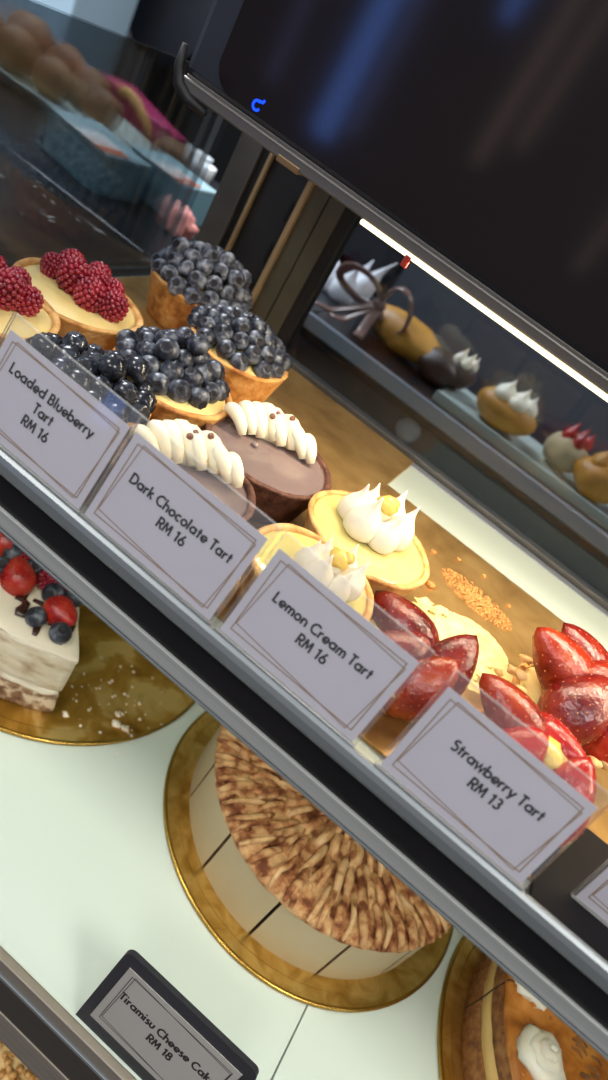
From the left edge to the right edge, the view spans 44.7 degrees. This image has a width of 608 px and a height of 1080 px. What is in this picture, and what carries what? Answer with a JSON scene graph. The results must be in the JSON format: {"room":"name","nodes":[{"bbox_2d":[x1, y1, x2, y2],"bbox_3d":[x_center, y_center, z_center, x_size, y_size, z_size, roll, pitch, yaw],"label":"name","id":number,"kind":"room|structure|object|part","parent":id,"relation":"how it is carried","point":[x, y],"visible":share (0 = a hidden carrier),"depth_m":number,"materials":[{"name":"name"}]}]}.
{"room":"food shop","nodes":[
{"label":"food shop","id":0,"kind":"room"},
{"bbox_2d":[126,29,607,455],"bbox_3d":[1.480,-1.230,2.688,6.400,3.000,0.100,39,31,8],"label":"wall","id":1,"kind":"structure","parent":0,"point":[457,325],"depth_m":3.12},
{"bbox_3d":[-0.637,0.940,0.682,6.400,0.050,6.600,39,31,8],"label":"floor","id":2,"kind":"structure","parent":0,"visible":0},
{"bbox_2d":[36,0,137,35],"bbox_3d":[-1.039,-1.239,1.806,1.195,1.500,0.180,39,31,8],"label":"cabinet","id":3,"kind":"object","parent":2,"relation":"on","point":[114,15],"visible":0.02,"depth_m":1.55,"materials":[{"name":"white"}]},
{"bbox_2d":[129,0,404,355],"bbox_3d":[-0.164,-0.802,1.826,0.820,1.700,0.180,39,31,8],"label":"coffee machine","id":4,"kind":"object","parent":2,"relation":"on","point":[163,25],"visible":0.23,"depth_m":1.66,"materials":[{"name":"black plastic"},{"name":"metal"}]},
{"bbox_2d":[0,0,607,1079],"bbox_3d":[0.006,0.313,0.642,1.040,1.500,0.475,39,31,8],"label":"display case","id":5,"kind":"object","parent":2,"relation":"on","point":[469,137],"visible":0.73,"depth_m":0.44,"materials":[{"name":"white glass"}]},
{"bbox_2d":[0,1041,38,1079],"bbox_3d":[-0.278,0.409,0.723,0.240,0.048,0.240,39,31,8],"label":"cake","id":6,"kind":"object","parent":5,"relation":"on","point":[11,1067],"visible":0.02,"depth_m":0.64,"materials":[{"name":"brown food"}]},
{"bbox_3d":[-0.077,0.376,0.466,1.020,0.012,0.006,39,31,8],"label":"rail","id":7,"kind":"part","parent":5,"relation":"part of","materials":[{"name":"metal"}]},
{"bbox_2d":[0,313,142,513],"bbox_3d":[-0.129,-0.064,0.373,0.086,0.060,0.018,39,31,8],"label":"price sign","id":8,"kind":"object","parent":5,"relation":"on","point":[51,425],"visible":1,"depth_m":0.37,"materials":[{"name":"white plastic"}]},
{"bbox_2d":[0,604,194,745],"bbox_3d":[-0.239,0.061,0.737,0.331,0.004,0.331,39,31,8],"label":"board","id":9,"kind":"object","parent":5,"relation":"on","point":[97,639],"visible":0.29,"depth_m":0.68,"materials":[{"name":"metal"}]},
{"bbox_2d":[0,532,82,712],"bbox_3d":[-0.277,0.011,0.671,0.134,0.100,0.280,12,37,-32],"label":"cake","id":10,"kind":"object","parent":9,"relation":"on","point":[39,617],"visible":0.59,"depth_m":0.60,"materials":[{"name":"white food"}]},
{"bbox_2d":[62,656,162,754],"bbox_3d":[-0.173,0.145,0.677,0.096,0.006,0.101,39,31,8],"label":"crumbs","id":11,"kind":"object","parent":9,"relation":"on","point":[115,723],"visible":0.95,"depth_m":0.66,"materials":[{"name":"white food"}]},
{"bbox_3d":[-0.174,-0.267,0.526,0.006,0.182,0.366,39,31,8],"label":"pane","id":12,"kind":"part","parent":5,"relation":"part of","materials":[{"name":"clear glass"}]},
{"bbox_3d":[-0.171,0.158,0.679,0.544,0.008,0.419,39,31,8],"label":"shelf panel","id":13,"kind":"part","parent":5,"relation":"part of","materials":[{"name":"white glass"}]},
{"bbox_2d":[75,949,258,1079],"bbox_3d":[-0.087,0.314,0.465,0.107,0.072,0.019,39,31,8],"label":"sign","id":14,"kind":"object","parent":5,"relation":"on","point":[153,1028],"visible":1,"depth_m":0.46,"materials":[{"name":"grey plastic"}]},
{"bbox_2d":[79,415,281,624],"bbox_3d":[-0.062,-0.009,0.361,0.088,0.060,0.018,39,31,8],"label":"price sign","id":15,"kind":"object","parent":5,"relation":"attached to","point":[173,527],"visible":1,"depth_m":0.36,"materials":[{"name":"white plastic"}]},
{"bbox_3d":[-0.015,-0.392,0.638,0.024,0.396,0.034,39,31,8],"label":"grey post","id":16,"kind":"part","parent":5,"relation":"part of","materials":[{"name":"grey metal"}]},
{"bbox_3d":[-0.002,-0.379,0.633,0.012,0.396,0.020,39,31,8],"label":"black gap panel","id":17,"kind":"part","parent":5,"relation":"part of","materials":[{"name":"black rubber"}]},
{"bbox_2d":[83,276,413,620],"bbox_3d":[-0.088,-0.109,0.563,0.304,0.002,0.347,39,31,8],"label":"board","id":18,"kind":"object","parent":5,"relation":"on","point":[355,456],"visible":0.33,"depth_m":0.65,"materials":[{"name":"wood"}]},
{"bbox_2d":[0,255,60,347],"bbox_3d":[-0.193,-0.141,0.450,0.085,0.060,0.085,36,31,3],"label":"tart","id":19,"kind":"object","parent":18,"relation":"on","point":[17,293],"visible":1,"depth_m":0.44,"materials":[{"name":"red food"}]},
{"bbox_2d":[12,248,143,350],"bbox_3d":[-0.158,-0.165,0.515,0.093,0.061,0.092,39,31,8],"label":"tart","id":20,"kind":"object","parent":18,"relation":"on","point":[86,298],"visible":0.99,"depth_m":0.50,"materials":[{"name":"red food"}]},
{"bbox_2d":[26,331,156,461],"bbox_3d":[-0.127,-0.087,0.432,0.081,0.065,0.080,39,31,8],"label":"tart","id":21,"kind":"object","parent":18,"relation":"on","point":[127,377],"visible":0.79,"depth_m":0.41,"materials":[{"name":"food"}]},
{"bbox_2d":[112,326,232,430],"bbox_3d":[-0.087,-0.107,0.491,0.086,0.071,0.091,17,35,-27],"label":"tart","id":22,"kind":"object","parent":18,"relation":"on","point":[190,385],"visible":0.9,"depth_m":0.47,"materials":[{"name":"food"}]},
{"bbox_2d":[117,419,255,520],"bbox_3d":[-0.068,-0.032,0.422,0.085,0.053,0.084,39,31,8],"label":"tart","id":23,"kind":"object","parent":18,"relation":"on","point":[206,446],"visible":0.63,"depth_m":0.42,"materials":[{"name":"brown"}]},
{"bbox_2d":[147,236,252,328],"bbox_3d":[-0.088,-0.219,0.639,0.096,0.076,0.096,39,31,8],"label":"tart","id":24,"kind":"object","parent":18,"relation":"on","point":[185,275],"visible":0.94,"depth_m":0.61,"materials":[{"name":"food"}]},
{"bbox_2d":[187,303,292,403],"bbox_3d":[-0.053,-0.150,0.587,0.091,0.066,0.090,39,31,8],"label":"tart","id":25,"kind":"object","parent":18,"relation":"on","point":[255,362],"visible":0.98,"depth_m":0.56,"materials":[{"name":"food"}]},
{"bbox_2d":[204,400,331,523],"bbox_3d":[-0.025,-0.054,0.493,0.094,0.053,0.094,39,31,8],"label":"tart","id":26,"kind":"object","parent":18,"relation":"on","point":[284,468],"visible":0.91,"depth_m":0.48,"materials":[{"name":"brown food"}]},
{"bbox_3d":[0.019,-0.363,0.631,0.041,0.396,0.018,39,31,8],"label":"slotted panel","id":27,"kind":"part","parent":5,"relation":"part of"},
{"bbox_3d":[0.082,0.152,0.342,1.020,0.012,0.008,39,31,8],"label":"shelf rail","id":28,"kind":"part","parent":5,"relation":"part of","materials":[{"name":"grey metal"}]},
{"bbox_2d":[163,711,453,1012],"bbox_3d":[0.013,0.268,0.688,0.305,0.004,0.305,39,31,8],"label":"board","id":29,"kind":"object","parent":5,"relation":"on","point":[389,988],"visible":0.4,"depth_m":0.59,"materials":[{"name":"metal"}]},
{"bbox_2d":[189,724,451,979],"bbox_3d":[0.031,0.241,0.668,0.264,0.073,0.263,35,31,1],"label":"cake","id":30,"kind":"object","parent":29,"relation":"on","point":[321,903],"visible":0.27,"depth_m":0.58,"materials":[{"name":"beige food"}]},
{"bbox_2d":[12,276,607,893],"bbox_3d":[0.164,0.111,0.506,0.990,0.008,0.366,39,31,8],"label":"shelf","id":31,"kind":"object","parent":5,"relation":"attached to","point":[376,816],"depth_m":0.38,"materials":[{"name":"white glass"}]},
{"bbox_3d":[0.350,0.019,0.616,0.849,0.185,0.005,39,31,8],"label":"sliding pane","id":32,"kind":"part","parent":5,"relation":"part of","materials":[{"name":"clear glass"}]},
{"bbox_2d":[214,531,434,747],"bbox_3d":[0.008,0.047,0.348,0.088,0.060,0.018,39,31,8],"label":"price sign","id":33,"kind":"object","parent":5,"relation":"attached to","point":[291,625],"visible":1,"depth_m":0.35,"materials":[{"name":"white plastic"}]},
{"bbox_3d":[0.222,0.476,0.608,0.475,0.008,0.419,39,31,8],"label":"shelf panel","id":34,"kind":"part","parent":5,"relation":"part of","materials":[{"name":"white glass"}]},
{"bbox_3d":[0.350,-0.092,0.327,0.898,0.256,0.002,39,31,8],"label":"panel","id":35,"kind":"part","parent":5,"relation":"part of","materials":[{"name":"black"}]},
{"bbox_2d":[223,485,607,881],"bbox_3d":[0.207,0.155,0.474,0.501,0.002,0.270,39,31,8],"label":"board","id":36,"kind":"object","parent":5,"relation":"on","point":[525,614],"visible":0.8,"depth_m":0.55,"materials":[{"name":"wood"}]},
{"bbox_2d":[236,523,373,620],"bbox_3d":[0.002,0.022,0.406,0.079,0.061,0.077,39,31,8],"label":"tart","id":37,"kind":"object","parent":36,"relation":"on","point":[344,563],"visible":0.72,"depth_m":0.40,"materials":[{"name":"yellow food"}]},
{"bbox_2d":[304,483,429,596],"bbox_3d":[0.041,-0.001,0.466,0.089,0.068,0.089,39,31,8],"label":"tart","id":38,"kind":"object","parent":36,"relation":"on","point":[381,527],"visible":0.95,"depth_m":0.45,"materials":[{"name":"yellow food"}]},
{"bbox_2d":[369,590,478,721],"bbox_3d":[0.059,0.064,0.415,0.074,0.048,0.072,39,31,8],"label":"tart","id":39,"kind":"object","parent":36,"relation":"on","point":[459,652],"visible":0.63,"depth_m":0.40,"materials":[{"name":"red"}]},
{"bbox_2d":[412,597,512,692],"bbox_3d":[0.105,0.068,0.490,0.086,0.008,0.076,39,31,8],"label":"smear","id":40,"kind":"object","parent":36,"relation":"on","point":[491,656],"visible":0.48,"depth_m":0.50,"materials":[{"name":"yellow food"}]},
{"bbox_2d":[426,549,511,630],"bbox_3d":[0.111,0.027,0.557,0.110,0.006,0.064,29,31,-9],"label":"crumbs","id":41,"kind":"object","parent":36,"relation":"on","point":[471,591],"visible":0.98,"depth_m":0.55,"materials":[{"name":"food"}]},
{"bbox_2d":[477,673,596,847],"bbox_3d":[0.118,0.117,0.392,0.076,0.052,0.074,31,31,-5],"label":"tart","id":42,"kind":"object","parent":36,"relation":"on","point":[512,698],"visible":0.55,"depth_m":0.39,"materials":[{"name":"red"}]},
{"bbox_2d":[479,622,607,770],"bbox_3d":[0.166,0.096,0.452,0.100,0.067,0.085,39,31,8],"label":"tart","id":43,"kind":"object","parent":36,"relation":"on","point":[566,677],"visible":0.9,"depth_m":0.44,"materials":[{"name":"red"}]},
{"bbox_2d":[528,828,607,961],"bbox_3d":[0.237,0.253,0.363,0.300,0.002,0.082,39,31,8],"label":"tray","id":44,"kind":"object","parent":36,"relation":"on","point":[552,888],"visible":0.45,"depth_m":0.37,"materials":[{"name":"black"}]},
{"bbox_2d":[571,860,607,926],"bbox_3d":[0.183,0.180,0.352,0.086,0.060,0.015,39,31,8],"label":"price sign","id":45,"kind":"object","parent":44,"relation":"on","point":[594,897],"visible":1,"depth_m":0.36,"materials":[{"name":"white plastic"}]},
{"bbox_2d":[437,935,483,1079],"bbox_3d":[0.269,0.491,0.618,0.375,0.004,0.375,39,31,8],"label":"board","id":46,"kind":"object","parent":5,"relation":"on","point":[465,957],"visible":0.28,"depth_m":0.62,"materials":[{"name":"metal"}]},
{"bbox_2d":[462,953,607,1079],"bbox_3d":[0.285,0.456,0.595,0.330,0.086,0.327,39,31,8],"label":"cake","id":47,"kind":"object","parent":46,"relation":"on","point":[508,1033],"visible":0.34,"depth_m":0.57,"materials":[{"name":"food"}]},
{"bbox_2d":[375,669,607,889],"bbox_3d":[0.084,0.109,0.335,0.086,0.060,0.018,39,31,8],"label":"price sign","id":48,"kind":"object","parent":5,"relation":"attached to","point":[469,773],"visible":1,"depth_m":0.34,"materials":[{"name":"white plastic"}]},
{"bbox_3d":[0.242,0.050,0.665,0.990,0.012,0.010,39,31,8],"label":"shelf rail","id":49,"kind":"part","parent":5,"relation":"part of","materials":[{"name":"silver metal"}]},
{"bbox_2d":[170,179,607,610],"bbox_3d":[-0.068,0.191,1.196,3.600,1.031,0.440,39,31,8],"label":"mirror","id":50,"kind":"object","parent":2,"relation":"on","point":[391,389],"depth_m":0.92,"materials":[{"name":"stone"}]},
{"bbox_2d":[174,206,198,239],"bbox_3d":[-0.146,-0.379,0.882,0.033,0.038,0.040,6,41,-38],"label":"cloth","id":51,"kind":"object","parent":50,"relation":"on","point":[186,228],"visible":0.48,"depth_m":0.88,"materials":[{"name":"pink fabric"}]},
{"bbox_2d":[187,177,215,225],"bbox_3d":[-0.170,-0.447,0.938,0.092,0.048,0.073,42,32,13],"label":"carton","id":52,"kind":"object","parent":50,"relation":"on","point":[201,198],"visible":0.04,"depth_m":0.93,"materials":[{"name":"teal cardboard"}]},
{"bbox_3d":[-0.160,-0.462,0.928,0.092,0.004,0.072,42,32,13],"label":"lid","id":53,"kind":"part","parent":52,"relation":"part of","materials":[{"name":"teal cardboard"}]},
{"bbox_2d":[199,162,216,184],"bbox_3d":[-0.153,-0.561,1.134,0.030,0.026,0.030,39,31,8],"label":"cup","id":54,"kind":"object","parent":50,"relation":"on","point":[208,171],"visible":0.54,"depth_m":1.13,"materials":[{"name":"white"}]},
{"bbox_2d":[205,156,212,164],"bbox_3d":[-0.163,-0.596,1.173,0.030,0.026,0.030,39,31,8],"label":"cup","id":55,"kind":"object","parent":50,"relation":"on","point":[209,160],"visible":0.2,"depth_m":1.17,"materials":[{"name":"white"}]},
{"bbox_2d":[323,260,397,305],"bbox_3d":[0.068,-0.377,1.035,0.074,0.085,0.077,7,40,-37],"label":"paper","id":56,"kind":"object","parent":50,"relation":"on","point":[358,281],"visible":0.48,"depth_m":1.02,"materials":[{"name":"white paper"}]},
{"bbox_2d":[315,262,456,385],"bbox_3d":[0.120,-0.285,0.954,0.216,0.086,0.109,26,32,-14],"label":"pastry","id":57,"kind":"object","parent":50,"relation":"on","point":[399,330],"visible":0.98,"depth_m":0.94,"materials":[{"name":"brown food"}]},
{"bbox_3d":[0.132,-0.140,0.938,0.034,0.034,0.018,39,31,8],"label":"knob","id":58,"kind":"part","parent":50,"relation":"part of","materials":[{"name":"grey"}]},
{"bbox_3d":[0.536,0.704,1.085,2.000,0.998,0.020,39,31,8],"label":"panel","id":59,"kind":"part","parent":50,"relation":"part of","materials":[{"name":"grey"}]},
{"bbox_2d":[432,387,607,530],"bbox_3d":[0.450,0.017,0.911,0.690,0.014,0.113,39,31,8],"label":"tray","id":60,"kind":"object","parent":50,"relation":"on","point":[525,451],"visible":0.78,"depth_m":0.91,"materials":[{"name":"grey"}]},
{"bbox_2d":[447,348,480,389],"bbox_3d":[0.203,-0.221,0.960,0.047,0.054,0.044,39,31,8],"label":"pastry","id":61,"kind":"object","parent":60,"relation":"on","point":[466,368],"visible":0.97,"depth_m":0.94,"materials":[{"name":"food"}]},
{"bbox_2d":[476,380,538,435],"bbox_3d":[0.257,-0.166,0.925,0.086,0.060,0.059,39,31,8],"label":"pastry","id":62,"kind":"object","parent":60,"relation":"on","point":[513,413],"visible":1,"depth_m":0.91,"materials":[{"name":"orange food"}]},
{"bbox_2d":[543,422,596,472],"bbox_3d":[0.333,-0.117,0.925,0.050,0.062,0.055,5,41,-39],"label":"pastry","id":63,"kind":"object","parent":60,"relation":"on","point":[563,449],"visible":0.97,"depth_m":0.91,"materials":[{"name":"beige food"}]},
{"bbox_2d":[573,451,607,503],"bbox_3d":[0.362,-0.079,0.900,0.070,0.063,0.058,39,31,8],"label":"pastry","id":64,"kind":"object","parent":60,"relation":"on","point":[590,473],"visible":1,"depth_m":0.88,"materials":[{"name":"orange food"}]}
]}

